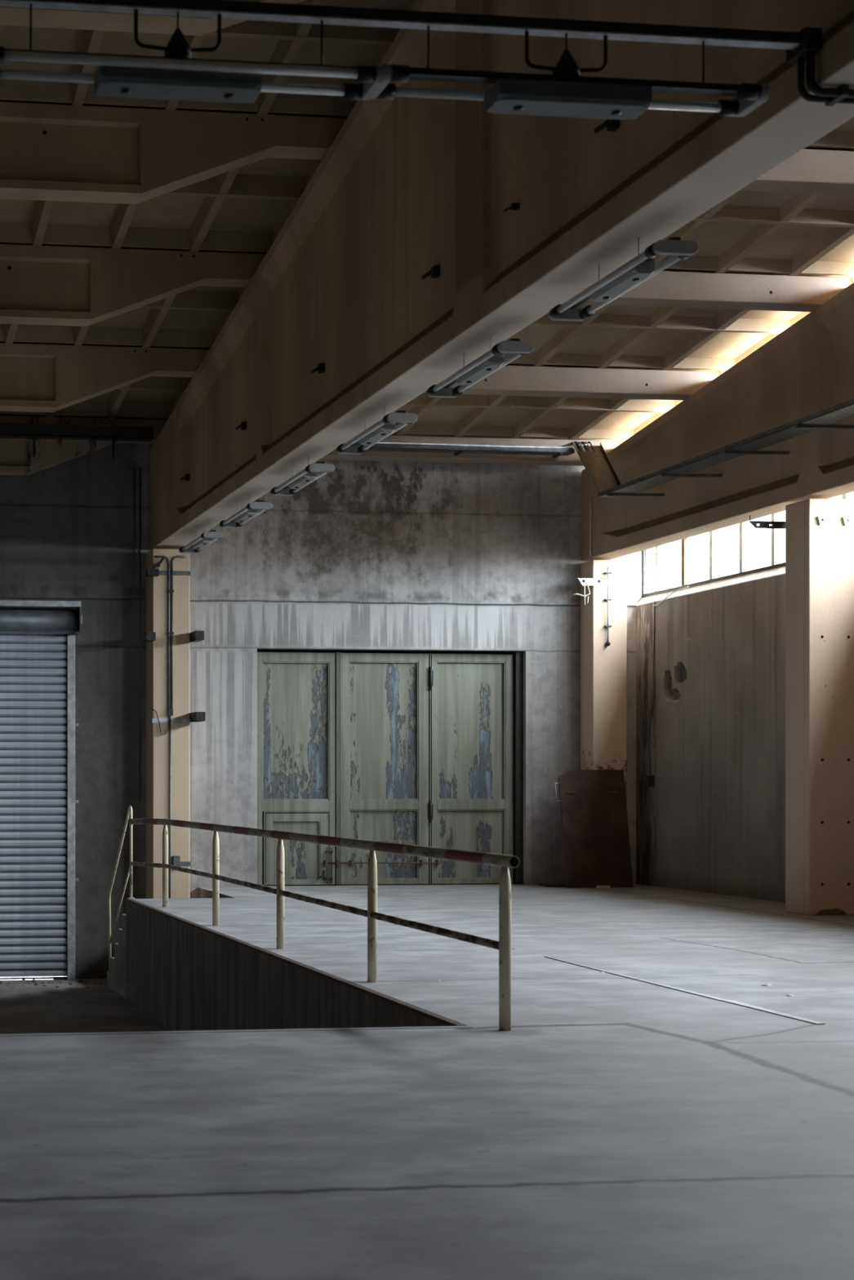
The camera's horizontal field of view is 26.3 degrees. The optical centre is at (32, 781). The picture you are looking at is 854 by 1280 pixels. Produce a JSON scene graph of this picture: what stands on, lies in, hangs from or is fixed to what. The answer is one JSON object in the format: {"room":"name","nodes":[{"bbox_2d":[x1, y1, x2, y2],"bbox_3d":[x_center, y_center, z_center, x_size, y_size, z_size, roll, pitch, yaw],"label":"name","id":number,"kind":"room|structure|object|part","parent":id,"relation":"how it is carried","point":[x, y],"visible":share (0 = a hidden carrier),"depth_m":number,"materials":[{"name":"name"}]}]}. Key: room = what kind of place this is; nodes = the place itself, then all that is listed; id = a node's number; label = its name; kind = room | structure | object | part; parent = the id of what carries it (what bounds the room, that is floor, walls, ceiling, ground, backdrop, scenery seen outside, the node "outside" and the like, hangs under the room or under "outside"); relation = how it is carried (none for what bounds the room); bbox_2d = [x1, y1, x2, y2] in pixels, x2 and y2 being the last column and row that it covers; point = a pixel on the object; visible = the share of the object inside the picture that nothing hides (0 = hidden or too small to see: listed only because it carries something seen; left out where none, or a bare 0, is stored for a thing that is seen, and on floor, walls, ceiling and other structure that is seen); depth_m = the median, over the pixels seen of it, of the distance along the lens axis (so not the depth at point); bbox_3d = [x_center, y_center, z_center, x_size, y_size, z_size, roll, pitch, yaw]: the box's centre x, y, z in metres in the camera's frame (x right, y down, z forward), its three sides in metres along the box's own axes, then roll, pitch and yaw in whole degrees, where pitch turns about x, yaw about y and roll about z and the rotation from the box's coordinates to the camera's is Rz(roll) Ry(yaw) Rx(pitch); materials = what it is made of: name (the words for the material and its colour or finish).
{"room":"empty warehouse","nodes":[
{"label":"empty warehouse","id":0,"kind":"room"},
{"bbox_2d":[0,978,171,1034],"bbox_3d":[-3.180,2.885,16.913,12.830,0.230,13.950,0,0,-7],"label":"floor","id":1,"kind":"structure","parent":0,"point":[24,1007],"depth_m":21.15,"materials":[{"name":"concrete"}]},
{"bbox_2d":[0,979,102,988],"bbox_3d":[-0.126,2.762,23.420,2.306,0.014,1.656,0,0,-7],"label":"litter","id":2,"kind":"object","parent":1,"relation":"on","point":[80,980],"visible":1,"depth_m":23.91,"materials":[{"name":"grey paper"}]},
{"bbox_2d":[106,914,125,998],"bbox_3d":[1.810,2.243,23.020,1.430,1.055,1.450,0,0,-7],"label":"concrete steps","id":3,"kind":"structure","parent":1,"relation":"on","point":[116,976],"depth_m":22.67,"materials":[{"name":"grey concrete"}]},
{"bbox_2d":[107,805,134,970],"bbox_3d":[1.160,1.536,22.944,0.080,2.450,1.659,0,0,-7],"label":"stair handrail","id":4,"kind":"object","parent":3,"relation":"on","point":[130,808],"visible":0.98,"depth_m":22.91,"materials":[{"name":"beige metal"}]},
{"bbox_2d":[145,548,189,898],"bbox_3d":[1.881,-0.215,24.282,0.520,5.970,0.537,0,0,-7],"label":"concrete column","id":5,"kind":"structure","parent":1,"relation":"on","point":[157,745],"depth_m":24.03,"materials":[{"name":"beige concrete"}]},
{"bbox_2d":[143,631,155,641],"bbox_3d":[1.606,-1.975,23.891,0.118,0.110,0.250,0,0,-7],"label":"bracket arm","id":6,"kind":"object","parent":5,"relation":"attached to","point":[151,636],"visible":1,"depth_m":23.77,"materials":[{"name":"metal"}]},
{"bbox_3d":[1.621,-1.975,23.772,0.118,0.110,0.010,0,0,-7],"label":"plate","id":7,"kind":"part","parent":6,"relation":"part of","materials":[{"name":"metal"}]},
{"bbox_2d":[146,556,164,577],"bbox_3d":[1.691,-2.945,23.921,0.255,0.270,0.107,0,0,-7],"label":"bracket","id":8,"kind":"object","parent":5,"relation":"attached to","point":[153,572],"visible":1,"depth_m":23.87,"materials":[{"name":"black metal"}]},
{"bbox_2d":[151,707,169,735],"bbox_3d":[1.761,-0.815,23.966,0.269,0.380,0.032,0,0,-7],"label":"loose cable","id":9,"kind":"object","parent":5,"relation":"attached to","point":[151,708],"visible":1,"depth_m":23.96,"materials":[{"name":"black rubber"}]},
{"bbox_2d":[155,555,185,898],"bbox_3d":[1.898,-0.352,23.993,0.424,5.505,0.040,0,0,-7],"label":"conduit","id":10,"kind":"object","parent":5,"relation":"attached to","point":[168,591],"visible":0.97,"depth_m":23.99,"materials":[{"name":"metal"}]},
{"bbox_2d":[151,718,190,723],"bbox_3d":[1.912,-0.830,24.010,0.535,0.060,0.010,0,0,-7],"label":"strap","id":11,"kind":"object","parent":5,"relation":"attached to","point":[153,720],"visible":1,"depth_m":24.01,"materials":[{"name":"grey metal"}]},
{"bbox_2d":[159,570,190,575],"bbox_3d":[1.912,-2.865,24.009,0.535,0.060,0.012,0,0,-7],"label":"strap","id":12,"kind":"object","parent":5,"relation":"attached to","point":[161,572],"visible":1,"depth_m":24.02,"materials":[{"name":"grey metal"}]},
{"bbox_2d":[173,855,190,866],"bbox_3d":[2.059,1.115,24.008,0.245,0.170,0.050,0,0,-7],"label":"switch box","id":13,"kind":"object","parent":5,"relation":"attached to","point":[176,862],"visible":0.82,"depth_m":23.98,"materials":[{"name":"metal"}]},
{"bbox_2d":[189,631,204,642],"bbox_3d":[2.252,-1.982,23.895,0.118,0.125,0.400,0,0,-7],"label":"bracket arm","id":14,"kind":"object","parent":5,"relation":"attached to","point":[195,636],"visible":1,"depth_m":23.71,"materials":[{"name":"metal"}]},
{"bbox_3d":[2.276,-1.982,23.702,0.118,0.125,0.010,0,0,-7],"label":"plate","id":15,"kind":"part","parent":14,"relation":"part of","materials":[{"name":"metal"}]},
{"bbox_2d":[189,711,205,722],"bbox_3d":[2.258,-0.877,23.871,0.123,0.125,0.450,0,0,-7],"label":"bracket arm","id":16,"kind":"object","parent":5,"relation":"attached to","point":[195,717],"visible":1,"depth_m":23.65,"materials":[{"name":"metal"}]},
{"bbox_3d":[2.285,-0.877,23.653,0.123,0.125,0.010,0,0,-7],"label":"plate","id":17,"kind":"part","parent":16,"relation":"part of","materials":[{"name":"metal"}]},
{"bbox_2d":[0,0,417,419],"bbox_3d":[-2.495,-5.939,8.383,12.700,2.653,31.850,0,0,-7],"label":"ceiling","id":18,"kind":"structure","parent":0,"point":[244,209],"depth_m":17.98,"materials":[{"name":"concrete"}]},
{"bbox_2d":[0,415,167,475],"bbox_3d":[-4.286,-4.625,23.551,12.460,0.765,0.303,0,0,-7],"label":"roof beam","id":19,"kind":"structure","parent":18,"relation":"attached to","point":[16,455],"depth_m":23.98,"materials":[{"name":"beige concrete"}]},
{"bbox_2d":[0,422,153,458],"bbox_3d":[-2.114,-4.685,23.470,7.550,0.470,0.385,0,0,-7],"label":"cable tray","id":20,"kind":"object","parent":19,"relation":"attached to","point":[34,431],"visible":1,"depth_m":23.66,"materials":[{"name":"metal"}]},
{"bbox_2d":[0,342,208,412],"bbox_3d":[-3.967,-4.961,20.971,12.460,0.765,0.303,0,0,-7],"label":"roof beam","id":21,"kind":"structure","parent":18,"relation":"attached to","point":[34,378],"depth_m":21.40,"materials":[{"name":"beige concrete"}]},
{"bbox_2d":[0,244,266,326],"bbox_3d":[-3.631,-5.315,18.241,12.460,0.765,0.303,0,0,-7],"label":"roof beam","id":22,"kind":"structure","parent":18,"relation":"attached to","point":[40,285],"depth_m":18.66,"materials":[{"name":"beige concrete"}]},
{"bbox_2d":[0,0,305,35],"bbox_3d":[-2.933,-6.051,12.584,12.460,0.765,0.303,0,0,-7],"label":"roof beam","id":23,"kind":"structure","parent":18,"relation":"attached to","point":[13,16],"depth_m":13.01,"materials":[{"name":"beige concrete"}]},
{"bbox_2d":[0,102,346,204],"bbox_3d":[-3.276,-5.689,15.363,12.460,0.765,0.303,0,0,-7],"label":"roof beam","id":24,"kind":"structure","parent":18,"relation":"attached to","point":[62,153],"depth_m":15.77,"materials":[{"name":"beige concrete"}]},
{"bbox_2d":[150,0,853,550],"bbox_3d":[3.755,-4.970,9.093,0.400,3.440,31.130,0,0,-7],"label":"beam","id":25,"kind":"structure","parent":18,"relation":"attached to","point":[406,187],"depth_m":13.04,"materials":[{"name":"beige concrete"}]},
{"bbox_2d":[180,473,190,480],"bbox_3d":[1.972,-3.900,22.426,0.070,0.080,0.175,0,0,-24],"label":"wall hook","id":26,"kind":"object","parent":25,"relation":"attached to","point":[187,477],"visible":1,"depth_m":22.35,"materials":[{"name":"metal"}]},
{"bbox_2d":[178,524,223,553],"bbox_3d":[2.155,-3.123,22.312,0.272,0.251,1.480,0,0,-7],"label":"lamp","id":27,"kind":"object","parent":25,"relation":"hanging from","point":[206,539],"visible":1,"depth_m":22.05,"materials":[{"name":"metal"}]},
{"bbox_2d":[235,421,246,430],"bbox_3d":[2.337,-3.960,19.464,0.070,0.080,0.175,0,0,-24],"label":"wall hook","id":28,"kind":"object","parent":25,"relation":"attached to","point":[243,424],"visible":1,"depth_m":19.40,"materials":[{"name":"metal"}]},
{"bbox_2d":[218,500,272,528],"bbox_3d":[2.439,-3.123,20.009,0.272,0.251,1.480,0,0,-7],"label":"lamp","id":29,"kind":"object","parent":25,"relation":"hanging from","point":[237,520],"visible":1,"depth_m":19.77,"materials":[{"name":"metal"}]},
{"bbox_2d":[270,455,334,496],"bbox_3d":[2.726,-3.123,17.677,0.272,0.251,1.480,0,0,-7],"label":"lamp","id":30,"kind":"object","parent":25,"relation":"hanging from","point":[309,474],"visible":1,"depth_m":17.44,"materials":[{"name":"metal"}]},
{"bbox_2d":[311,363,324,373],"bbox_3d":[2.706,-3.893,16.474,0.070,0.080,0.175,0,0,-24],"label":"wall hook","id":31,"kind":"object","parent":25,"relation":"attached to","point":[320,368],"visible":1,"depth_m":16.41,"materials":[{"name":"metal"}]},
{"bbox_2d":[335,405,417,454],"bbox_3d":[3.014,-3.123,15.345,0.272,0.251,1.480,0,0,-7],"label":"lamp","id":32,"kind":"object","parent":25,"relation":"hanging from","point":[384,428],"visible":1,"depth_m":15.13,"materials":[{"name":"metal"}]},
{"bbox_2d":[0,0,800,49],"bbox_3d":[0.764,-3.464,7.812,5.830,0.052,0.070,0,0,-7],"label":"pipe","id":33,"kind":"object","parent":25,"relation":"attached to","point":[235,10],"visible":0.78,"depth_m":7.92,"materials":[{"name":"metal"}]},
{"bbox_2d":[133,9,221,57],"bbox_3d":[0.650,-3.337,7.798,0.399,0.205,0.121,0,0,-7],"label":"junction","id":34,"kind":"object","parent":33,"relation":"attached to","point":[177,46],"visible":0.98,"depth_m":7.77,"materials":[{"name":"black metal"}]},
{"bbox_3d":[0.650,-3.400,7.798,0.009,0.080,0.009,0,0,-30],"label":"stem","id":35,"kind":"part","parent":34,"relation":"part of","materials":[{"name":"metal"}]},
{"bbox_2d":[0,4,386,103],"bbox_3d":[0.650,-3.254,7.798,1.840,0.372,0.272,0,0,-7],"label":"lamp","id":36,"kind":"object","parent":33,"relation":"hanging from","point":[125,76],"visible":1,"depth_m":7.74,"materials":[{"name":"metal"}]},
{"bbox_2d":[524,31,607,75],"bbox_3d":[2.456,-3.337,8.021,0.399,0.205,0.121,0,0,-7],"label":"junction","id":37,"kind":"object","parent":33,"relation":"attached to","point":[566,64],"visible":0.97,"depth_m":7.99,"materials":[{"name":"black metal"}]},
{"bbox_3d":[2.456,-3.400,8.021,0.009,0.080,0.009,0,0,15],"label":"stem","id":38,"kind":"part","parent":37,"relation":"part of","materials":[{"name":"metal"}]},
{"bbox_2d":[371,26,769,119],"bbox_3d":[2.461,-3.261,8.022,1.840,0.367,0.272,0,0,-7],"label":"lamp","id":39,"kind":"object","parent":33,"relation":"hanging from","point":[510,93],"visible":0.92,"depth_m":7.99,"materials":[{"name":"metal"}]},
{"bbox_2d":[421,265,439,279],"bbox_3d":[3.080,-3.915,13.444,0.070,0.080,0.175,0,0,-24],"label":"wall hook","id":40,"kind":"object","parent":25,"relation":"attached to","point":[434,273],"visible":1,"depth_m":13.38,"materials":[{"name":"metal"}]},
{"bbox_2d":[426,334,533,397],"bbox_3d":[3.308,-3.123,12.963,0.272,0.251,1.480,0,0,-7],"label":"lamp","id":41,"kind":"object","parent":25,"relation":"hanging from","point":[493,360],"visible":1,"depth_m":12.76,"materials":[{"name":"metal"}]},
{"bbox_2d":[503,202,519,212],"bbox_3d":[3.264,-3.911,11.880,0.114,0.042,0.057,0,0,25],"label":"wall hook","id":42,"kind":"object","parent":25,"relation":"attached to","point":[513,206],"visible":1,"depth_m":11.85,"materials":[{"name":"metal"}]},
{"bbox_2d":[593,119,619,133],"bbox_3d":[3.450,-3.932,10.447,0.070,0.080,0.175,0,0,-24],"label":"wall hook","id":43,"kind":"object","parent":25,"relation":"attached to","point":[611,125],"visible":0.88,"depth_m":10.41,"materials":[{"name":"metal"}]},
{"bbox_2d":[547,236,698,321],"bbox_3d":[3.590,-3.123,10.680,0.272,0.251,1.480,0,0,-7],"label":"lamp","id":44,"kind":"object","parent":25,"relation":"hanging from","point":[642,268],"visible":1,"depth_m":10.49,"materials":[{"name":"metal"}]},
{"bbox_2d":[786,26,853,106],"bbox_3d":[3.949,-3.350,8.215,0.750,0.300,0.160,0,0,-7],"label":"bundle","id":45,"kind":"object","parent":25,"relation":"attached to","point":[811,44],"visible":1,"depth_m":8.13,"materials":[{"name":"black metal"}]},
{"bbox_2d":[0,413,654,978],"bbox_3d":[-0.645,-1.080,24.424,19.700,8.160,0.362,0,0,-7],"label":"wall","id":46,"kind":"structure","parent":0,"point":[366,555],"depth_m":24.76,"materials":[{"name":"grey concrete"}]},
{"bbox_2d":[0,600,82,979],"bbox_3d":[-1.474,0.147,23.933,4.335,5.245,0.427,0,0,-7],"label":"roller shutter","id":47,"kind":"object","parent":46,"relation":"attached to","point":[37,801],"visible":1,"depth_m":24.30,"materials":[{"name":"metal"}]},
{"bbox_3d":[0.539,0.360,24.358,0.110,4.820,0.077,0,0,-7],"label":"guide rail","id":48,"kind":"part","parent":47,"relation":"part of","materials":[{"name":"metal"}]},
{"bbox_3d":[0.635,-2.220,24.192,0.024,0.360,0.425,0,0,-7],"label":"plate","id":49,"kind":"part","parent":47,"relation":"part of","materials":[{"name":"metal"}]},
{"bbox_2d":[130,463,141,802],"bbox_3d":[1.453,-2.081,24.492,0.146,4.762,0.028,0,0,-7],"label":"conduit","id":50,"kind":"object","parent":46,"relation":"attached to","point":[132,464],"visible":1,"depth_m":24.49,"materials":[{"name":"metal"}]},
{"bbox_2d":[257,649,523,885],"bbox_3d":[5.133,-0.188,25.203,4.380,3.875,0.270,0,0,-7],"label":"door","id":51,"kind":"structure","parent":46,"relation":"in","point":[425,748],"depth_m":25.18,"materials":[{"name":"green paint"}]},
{"bbox_3d":[3.769,-0.718,25.028,0.990,1.985,0.020,0,0,-7],"label":"panel","id":52,"kind":"part","parent":51,"relation":"part of","materials":[{"name":"green paint"}]},
{"bbox_3d":[3.779,0.995,25.031,0.700,0.830,0.020,0,0,-7],"label":"panel","id":53,"kind":"part","parent":51,"relation":"part of","materials":[{"name":"green paint"}]},
{"bbox_3d":[3.792,0.975,25.003,0.920,1.020,0.038,0,0,-7],"label":"wicket door","id":54,"kind":"part","parent":51,"relation":"part of","materials":[{"name":"green paint"}]},
{"bbox_3d":[4.155,1.350,24.999,0.101,0.140,0.076,0,0,-7],"label":"handle","id":55,"kind":"part","parent":51,"relation":"part of","materials":[{"name":"metal"}]},
{"bbox_3d":[5.062,0.915,25.187,1.035,1.010,0.020,0,0,-7],"label":"panel","id":56,"kind":"part","parent":51,"relation":"part of","materials":[{"name":"green paint"}]},
{"bbox_3d":[5.062,-0.725,25.187,1.035,2.000,0.020,0,0,-7],"label":"panel","id":57,"kind":"part","parent":51,"relation":"part of","materials":[{"name":"green paint"}]},
{"bbox_3d":[6.359,0.915,25.347,1.040,1.010,0.020,0,0,-7],"label":"panel","id":58,"kind":"part","parent":51,"relation":"part of","materials":[{"name":"green paint"}]},
{"bbox_3d":[6.359,-0.730,25.347,1.040,2.010,0.020,0,0,-7],"label":"panel","id":59,"kind":"part","parent":51,"relation":"part of","materials":[{"name":"green paint"}]},
{"bbox_3d":[5.136,-0.188,25.178,3.980,3.375,0.220,0,0,-7],"label":"frame","id":60,"kind":"part","parent":51,"relation":"part of","materials":[{"name":"metal"}]},
{"bbox_2d":[265,883,523,886],"bbox_3d":[5.140,1.601,25.144,3.978,0.199,0.349,0,0,-7],"label":"trim","id":61,"kind":"structure","parent":46,"relation":"attached to","point":[483,883],"depth_m":25.10,"materials":[{"name":"concrete"}]},
{"bbox_2d":[0,884,853,1279],"bbox_3d":[1.109,2.250,8.777,19.350,1.500,31.150,0,0,-7],"label":"floor","id":62,"kind":"structure","parent":0,"point":[620,1127],"depth_m":8.20,"materials":[{"name":"grey concrete"}]},
{"bbox_2d":[0,1026,471,1035],"bbox_3d":[-2.963,1.523,9.932,11.350,0.054,0.060,0,0,-7],"label":"edge angle","id":63,"kind":"object","parent":62,"relation":"attached to","point":[425,1027],"visible":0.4,"depth_m":10.44,"materials":[{"name":"grey metal"}]},
{"bbox_2d":[124,898,467,1026],"bbox_3d":[1.923,1.509,16.439,0.058,0.026,11.640,0,0,-7],"label":"edge angle","id":64,"kind":"object","parent":62,"relation":"attached to","point":[415,1009],"visible":0.86,"depth_m":13.61,"materials":[{"name":"metal"}]},
{"bbox_2d":[128,818,519,1031],"bbox_3d":[2.062,0.972,16.267,0.219,1.057,11.924,0,0,-7],"label":"railing","id":65,"kind":"object","parent":62,"relation":"on","point":[506,861],"visible":1,"depth_m":12.98,"materials":[{"name":"beige metal"}]},
{"bbox_3d":[1.581,1.008,20.750,0.072,0.985,0.074,0,0,-7],"label":"post","id":66,"kind":"part","parent":65,"relation":"part of","materials":[{"name":"beige metal"}]},
{"bbox_3d":[1.906,1.008,18.120,0.072,0.985,0.074,0,0,-7],"label":"post","id":67,"kind":"part","parent":65,"relation":"part of","materials":[{"name":"beige metal"}]},
{"bbox_3d":[2.218,1.008,15.589,0.072,0.985,0.074,0,0,-7],"label":"post","id":68,"kind":"part","parent":65,"relation":"part of","materials":[{"name":"beige metal"}]},
{"bbox_3d":[2.116,1.022,16.344,0.179,0.107,11.784,0,0,-8],"label":"rail","id":69,"kind":"part","parent":65,"relation":"part of","materials":[{"name":"metal"}]},
{"bbox_3d":[2.124,0.497,16.275,0.201,0.109,11.925,0,0,-8],"label":"rail","id":70,"kind":"part","parent":65,"relation":"part of","materials":[{"name":"metal"}]},
{"bbox_3d":[2.536,1.008,13.008,0.072,0.985,0.074,0,0,-7],"label":"post","id":71,"kind":"part","parent":65,"relation":"part of","materials":[{"name":"beige metal"}]},
{"bbox_3d":[2.846,1.008,10.497,0.072,0.985,0.074,0,0,-7],"label":"post","id":72,"kind":"part","parent":65,"relation":"part of","materials":[{"name":"beige metal"}]},
{"bbox_2d":[537,883,566,887],"bbox_3d":[7.497,1.484,24.762,0.790,0.028,0.333,0,0,36],"label":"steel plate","id":73,"kind":"object","parent":62,"relation":"on","point":[539,884],"visible":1,"depth_m":24.78,"materials":[{"name":"brown metal"}]},
{"bbox_2d":[555,769,633,888],"bbox_3d":[7.949,0.670,24.680,1.039,1.660,0.362,0,0,-7],"label":"sheet","id":74,"kind":"object","parent":62,"relation":"on","point":[593,802],"visible":1,"depth_m":24.67,"materials":[{"name":"metal"}]},
{"bbox_2d":[595,885,609,888],"bbox_3d":[7.988,1.482,24.396,0.170,0.034,0.070,0,0,-7],"label":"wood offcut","id":75,"kind":"object","parent":62,"relation":"on","point":[597,886],"visible":1,"depth_m":24.36,"materials":[{"name":"brown wood"}]},
{"bbox_2d":[580,560,626,805],"bbox_3d":[8.231,-0.830,25.125,0.510,4.660,0.417,0,0,-7],"label":"concrete column","id":76,"kind":"structure","parent":62,"relation":"on","point":[603,668],"depth_m":24.93,"materials":[{"name":"beige concrete"}]},
{"bbox_2d":[573,577,607,604],"bbox_3d":[7.910,-2.692,24.784,0.531,0.386,0.172,0,0,-7],"label":"bracket arm","id":77,"kind":"object","parent":76,"relation":"attached to","point":[584,581],"visible":1,"depth_m":24.75,"materials":[{"name":"metal"}]},
{"bbox_3d":[7.951,-2.830,24.818,0.440,0.110,0.115,0,0,-7],"label":"plate","id":78,"kind":"part","parent":77,"relation":"part of","materials":[{"name":"metal"}]},
{"bbox_2d":[604,566,611,645],"bbox_3d":[8.220,-2.495,24.884,0.090,1.130,0.072,0,0,-7],"label":"pipe","id":79,"kind":"object","parent":76,"relation":"attached to","point":[607,643],"visible":1,"depth_m":24.87,"materials":[{"name":"metal"}]},
{"bbox_2d":[545,955,825,1024],"bbox_3d":[4.612,1.496,12.791,0.073,0.006,4.140,0,0,-7],"label":"floor strip","id":80,"kind":"object","parent":62,"relation":"on","point":[577,964],"visible":1,"depth_m":12.04,"materials":[{"name":"silver metal"}]},
{"bbox_2d":[761,983,771,986],"bbox_3d":[5.384,1.492,12.786,0.073,0.014,0.069,0,0,-41],"label":"crumb","id":81,"kind":"object","parent":62,"relation":"on","point":[763,984],"visible":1,"depth_m":12.76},
{"bbox_2d":[785,498,853,915],"bbox_3d":[8.924,-0.830,19.754,0.550,4.660,0.495,0,0,-7],"label":"concrete column","id":82,"kind":"structure","parent":62,"relation":"on","point":[820,558],"depth_m":19.52,"materials":[{"name":"beige concrete"}]},
{"bbox_2d":[748,515,785,528],"bbox_3d":[8.434,-2.967,19.965,0.470,0.145,0.035,0,0,-7],"label":"bracket arm","id":83,"kind":"object","parent":82,"relation":"attached to","point":[762,524],"visible":1,"depth_m":19.97,"materials":[{"name":"metal"}]},
{"bbox_3d":[8.434,-2.935,19.965,0.470,0.080,0.035,0,0,-7],"label":"plate","id":84,"kind":"part","parent":83,"relation":"part of","materials":[{"name":"metal"}]},
{"bbox_2d":[817,514,828,524],"bbox_3d":[8.832,-2.920,19.475,0.122,0.122,0.045,0,0,-7],"label":"anchor plate","id":85,"kind":"object","parent":82,"relation":"attached to","point":[822,519],"visible":1,"depth_m":19.47,"materials":[{"name":"metal"}]},
{"bbox_2d":[841,515,853,525],"bbox_3d":[9.130,-2.920,19.512,0.122,0.122,0.045,0,0,-7],"label":"anchor plate","id":86,"kind":"object","parent":82,"relation":"attached to","point":[847,520],"visible":1,"depth_m":19.50,"materials":[{"name":"metal"}]},
{"bbox_2d":[359,116,853,446],"bbox_3d":[7.355,-5.743,9.598,7.150,2.511,31.850,0,0,-7],"label":"ceiling","id":87,"kind":"structure","parent":0,"point":[748,232],"depth_m":20.89,"materials":[{"name":"concrete"}]},
{"bbox_2d":[319,434,615,466],"bbox_3d":[5.181,-4.710,24.689,6.330,0.313,0.302,0,0,-7],"label":"roof beam","id":88,"kind":"structure","parent":87,"relation":"attached to","point":[574,459],"depth_m":24.70,"materials":[{"name":"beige concrete"}]},
{"bbox_2d":[334,441,574,457],"bbox_3d":[4.904,-4.660,24.368,5.500,0.121,0.268,0,0,-7],"label":"cable tray","id":89,"kind":"object","parent":88,"relation":"attached to","point":[457,449],"visible":0.6,"depth_m":24.45,"materials":[{"name":"metal"}]},
{"bbox_2d":[423,364,714,399],"bbox_3d":[5.520,-5.056,21.940,6.330,0.313,0.302,0,0,-7],"label":"roof beam","id":90,"kind":"structure","parent":87,"relation":"attached to","point":[513,380],"depth_m":22.00,"materials":[{"name":"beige concrete"}]},
{"bbox_2d":[562,269,848,311],"bbox_3d":[5.875,-5.418,19.062,6.330,0.313,0.302,0,0,-7],"label":"roof beam","id":91,"kind":"structure","parent":87,"relation":"attached to","point":[664,288],"depth_m":19.16,"materials":[{"name":"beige concrete"}]},
{"bbox_2d":[581,282,853,560],"bbox_3d":[10.057,-4.827,9.871,0.380,3.254,31.130,0,0,-7],"label":"beam","id":92,"kind":"structure","parent":87,"relation":"attached to","point":[807,368],"depth_m":20.95,"materials":[{"name":"brown concrete"}]},
{"bbox_2d":[588,497,591,555],"bbox_3d":[7.990,-3.635,24.946,0.029,0.830,0.060,0,0,-7],"label":"conduit","id":93,"kind":"object","parent":92,"relation":"attached to","point":[590,548],"visible":1,"depth_m":24.93,"materials":[{"name":"beige metal"}]},
{"bbox_2d":[598,398,853,497],"bbox_3d":[9.073,-3.790,13.764,0.781,0.090,19.100,0,0,-7],"label":"cable tray","id":94,"kind":"object","parent":92,"relation":"attached to","point":[823,419],"visible":1,"depth_m":19.96,"materials":[{"name":"metal"}]},
{"bbox_2d":[558,440,621,492],"bbox_3d":[7.770,-4.298,23.941,0.666,0.997,1.555,0,0,-7],"label":"cable tray","id":95,"kind":"object","parent":94,"relation":"on","point":[594,459],"visible":0.91,"depth_m":23.98,"materials":[{"name":"metal"}]},
{"bbox_3d":[7.941,-3.768,22.945,0.781,0.048,0.040,0,0,-7],"label":"support arm","id":96,"kind":"part","parent":94,"relation":"part of","materials":[{"name":"metal"}]},
{"bbox_3d":[8.120,-3.768,21.486,0.781,0.048,0.040,0,0,-7],"label":"support arm","id":97,"kind":"part","parent":94,"relation":"part of","materials":[{"name":"metal"}]},
{"bbox_3d":[8.305,-3.768,19.987,0.781,0.048,0.040,0,0,-7],"label":"support arm","id":98,"kind":"part","parent":94,"relation":"part of","materials":[{"name":"metal"}]},
{"bbox_3d":[8.485,-3.768,18.528,0.781,0.048,0.040,0,0,-7],"label":"support arm","id":99,"kind":"part","parent":94,"relation":"part of","materials":[{"name":"metal"}]},
{"bbox_2d":[739,148,853,195],"bbox_3d":[6.212,-5.762,16.332,6.330,0.313,0.302,0,0,-7],"label":"roof beam","id":100,"kind":"structure","parent":87,"relation":"attached to","point":[808,171],"depth_m":16.34,"materials":[{"name":"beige concrete"}]},
{"bbox_2d":[635,574,785,902],"bbox_3d":[9.299,-0.525,22.634,0.300,4.050,5.650,0,0,-7],"label":"wall","id":101,"kind":"structure","parent":0,"point":[712,820],"depth_m":23.21,"materials":[{"name":"grey concrete"}]},
{"bbox_2d":[647,775,654,786],"bbox_3d":[8.848,0.000,24.931,0.028,0.160,0.160,0,0,-7],"label":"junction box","id":102,"kind":"object","parent":101,"relation":"attached to","point":[651,779],"visible":1,"depth_m":24.90,"materials":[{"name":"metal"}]},
{"bbox_2d":[648,601,654,775],"bbox_3d":[8.851,-1.304,24.931,0.024,2.512,0.182,0,0,-7],"label":"conduit","id":103,"kind":"object","parent":101,"relation":"attached to","point":[653,602],"visible":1,"depth_m":24.86,"materials":[{"name":"metal"}]},
{"bbox_2d":[635,493,849,605],"bbox_3d":[9.291,-3.050,22.683,0.304,0.999,5.550,0,0,-7],"label":"window","id":104,"kind":"structure","parent":101,"relation":"in","point":[775,569],"depth_m":23.45,"materials":[{"name":"metal"}]},
{"bbox_2d":[653,586,688,605],"bbox_3d":[8.919,-2.580,24.365,0.024,0.172,0.981,0,0,-7],"label":"loose cable","id":105,"kind":"object","parent":104,"relation":"hanging from","point":[686,587],"visible":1,"depth_m":24.39,"materials":[{"name":"plastic"}]},
{"bbox_3d":[9.291,-2.611,22.683,0.304,0.119,5.550,0,0,-7],"label":"sill","id":106,"kind":"part","parent":104,"relation":"part of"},
{"bbox_3d":[9.258,-3.110,22.679,0.050,0.880,5.550,0,0,-7],"label":"frame","id":107,"kind":"part","parent":104,"relation":"part of","materials":[{"name":"metal"}]}
]}

